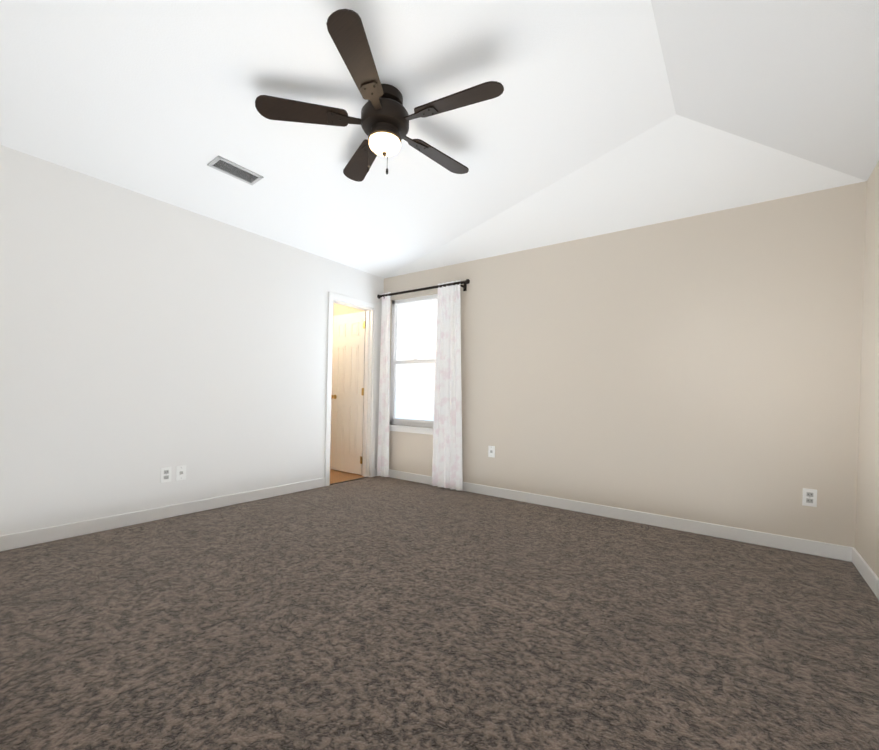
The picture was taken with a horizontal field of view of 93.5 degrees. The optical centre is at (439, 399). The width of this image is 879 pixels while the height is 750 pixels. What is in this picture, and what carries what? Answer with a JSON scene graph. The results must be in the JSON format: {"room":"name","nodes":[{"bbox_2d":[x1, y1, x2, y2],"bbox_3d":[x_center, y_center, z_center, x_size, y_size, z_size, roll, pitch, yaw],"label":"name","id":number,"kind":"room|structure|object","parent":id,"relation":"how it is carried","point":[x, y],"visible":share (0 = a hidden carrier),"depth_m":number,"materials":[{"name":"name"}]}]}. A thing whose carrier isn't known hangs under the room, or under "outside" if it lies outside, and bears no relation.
{"room":"empty bedroom","nodes":[
{"label":"empty bedroom","id":0,"kind":"room"},
{"bbox_2d":[0,145,383,535],"bbox_3d":[-2.052,-0.599,3.385,0.120,3.050,4.395,2,1,36],"label":"wall","id":1,"kind":"structure","parent":0,"point":[144,339],"depth_m":3.08,"materials":[{"name":"white paint"}]},
{"bbox_2d":[0,478,324,551],"bbox_3d":[-2.237,0.877,3.078,0.014,0.095,3.400,2,1,36],"label":"baseboard","id":2,"kind":"structure","parent":1,"relation":"attached to","point":[80,528],"depth_m":3.08,"materials":[{"name":"white wood"}]},
{"bbox_2d":[161,467,170,482],"bbox_3d":[-2.130,0.586,3.219,0.009,0.116,0.072,2,1,36],"label":"electrical outlet","id":3,"kind":"object","parent":1,"relation":"attached to","point":[165,474],"visible":1,"depth_m":3.22,"materials":[{"name":"white plastic"}]},
{"bbox_2d":[176,465,185,480],"bbox_3d":[-2.066,0.587,3.305,0.010,0.116,0.072,2,1,36],"label":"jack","id":4,"kind":"object","parent":1,"relation":"attached to","point":[180,472],"visible":1,"depth_m":3.30,"materials":[{"name":"white plastic"}]},
{"bbox_2d":[330,311,365,474],"bbox_3d":[-1.156,-0.084,5.242,0.597,2.005,0.171,2,1,36],"label":"door","id":5,"kind":"structure","parent":1,"relation":"in","point":[347,396],"depth_m":5.22,"materials":[{"name":"white wood"}]},
{"bbox_2d":[324,292,377,485],"bbox_3d":[-1.050,-0.111,4.782,0.152,2.095,0.740,2,1,36],"label":"door frame","id":6,"kind":"structure","parent":1,"relation":"attached to","point":[370,374],"depth_m":4.99,"materials":[{"name":"white wood"}]},
{"bbox_2d":[330,469,367,484],"bbox_3d":[-2.082,0.972,4.643,1.569,0.124,2.615,2,1,36],"label":"floor","id":7,"kind":"structure","parent":0,"point":[336,476],"depth_m":4.97,"materials":[{"name":"brown wood"}]},
{"bbox_2d":[0,476,878,749],"bbox_3d":[-0.250,1.041,2.135,4.344,0.120,4.515,2,1,36],"label":"floor carpet","id":8,"kind":"object","parent":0,"point":[379,613],"visible":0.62,"depth_m":1.74,"materials":[{"name":"brown carpet"}]},
{"bbox_2d":[0,0,878,277],"bbox_3d":[-0.232,-1.629,2.144,4.240,0.340,4.297,2,1,36],"label":"ceiling","id":9,"kind":"structure","parent":0,"point":[597,117],"depth_m":2.27,"materials":[{"name":"white paint"}]},
{"bbox_2d":[207,155,263,184],"bbox_3d":[-1.383,-1.549,2.811,0.150,0.028,0.310,2,1,36],"label":"ceiling vent","id":10,"kind":"object","parent":9,"relation":"in","point":[230,168],"visible":1,"depth_m":2.80,"materials":[{"name":"silver metal"}]},
{"bbox_2d":[255,9,503,181],"bbox_3d":[-0.256,-1.393,2.225,1.242,0.467,1.236,2,1,36],"label":"ceiling fan","id":11,"kind":"object","parent":9,"relation":"hanging from","point":[383,121],"visible":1,"depth_m":2.11,"materials":[{"name":"brown wood"}]},
{"bbox_2d":[330,181,866,547],"bbox_3d":[0.446,-0.548,4.360,5.914,3.050,0.120,2,1,36],"label":"wall","id":12,"kind":"structure","parent":0,"point":[706,367],"depth_m":3.24,"materials":[{"name":"beige paint"}]},
{"bbox_2d":[389,294,437,434],"bbox_3d":[-0.274,-0.408,4.854,0.865,1.595,0.115,2,1,36],"label":"window","id":13,"kind":"structure","parent":12,"relation":"in","point":[408,425],"depth_m":4.95,"materials":[{"name":"white plastic"}]},
{"bbox_2d":[377,279,469,490],"bbox_3d":[-0.234,-0.165,4.707,1.329,2.215,0.113,2,1,36],"label":"curtain","id":14,"kind":"object","parent":12,"relation":"attached to","point":[447,469],"visible":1,"depth_m":4.47,"materials":[{"name":"white fabric"}]},
{"bbox_2d":[488,446,494,457],"bbox_3d":[0.530,0.530,4.210,0.072,0.116,0.010,2,1,36],"label":"jack","id":15,"kind":"object","parent":12,"relation":"attached to","point":[491,451],"visible":1,"depth_m":4.21,"materials":[{"name":"white plastic"}]},
{"bbox_2d":[376,468,847,560],"bbox_3d":[0.943,0.946,3.902,4.190,0.095,0.015,2,1,36],"label":"baseboard","id":16,"kind":"structure","parent":12,"relation":"attached to","point":[834,551],"depth_m":3.28,"materials":[{"name":"white wood"}]},
{"bbox_2d":[802,488,816,506],"bbox_3d":[2.493,0.660,2.782,0.072,0.116,0.009,2,1,36],"label":"electrical outlet","id":17,"kind":"object","parent":12,"relation":"attached to","point":[809,497],"visible":1,"depth_m":2.78,"materials":[{"name":"white plastic"}]},
{"bbox_2d":[855,161,878,577],"bbox_3d":[1.460,-0.492,0.830,0.120,3.050,4.395,2,1,36],"label":"wall","id":18,"kind":"structure","parent":0,"point":[867,528],"depth_m":2.45,"materials":[{"name":"beige paint"}]},
{"bbox_2d":[848,547,878,599],"bbox_3d":[1.406,0.984,0.932,0.014,0.095,4.275,2,1,36],"label":"baseboard","id":19,"kind":"structure","parent":18,"relation":"attached to","point":[864,569],"depth_m":2.39,"materials":[{"name":"white wood"}]},
{"label":"outside","id":20,"kind":"structure","parent":0,"visible":0},
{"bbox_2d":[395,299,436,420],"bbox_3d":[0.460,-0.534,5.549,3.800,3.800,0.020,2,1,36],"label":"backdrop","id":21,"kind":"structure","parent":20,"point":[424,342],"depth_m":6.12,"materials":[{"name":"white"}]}
]}

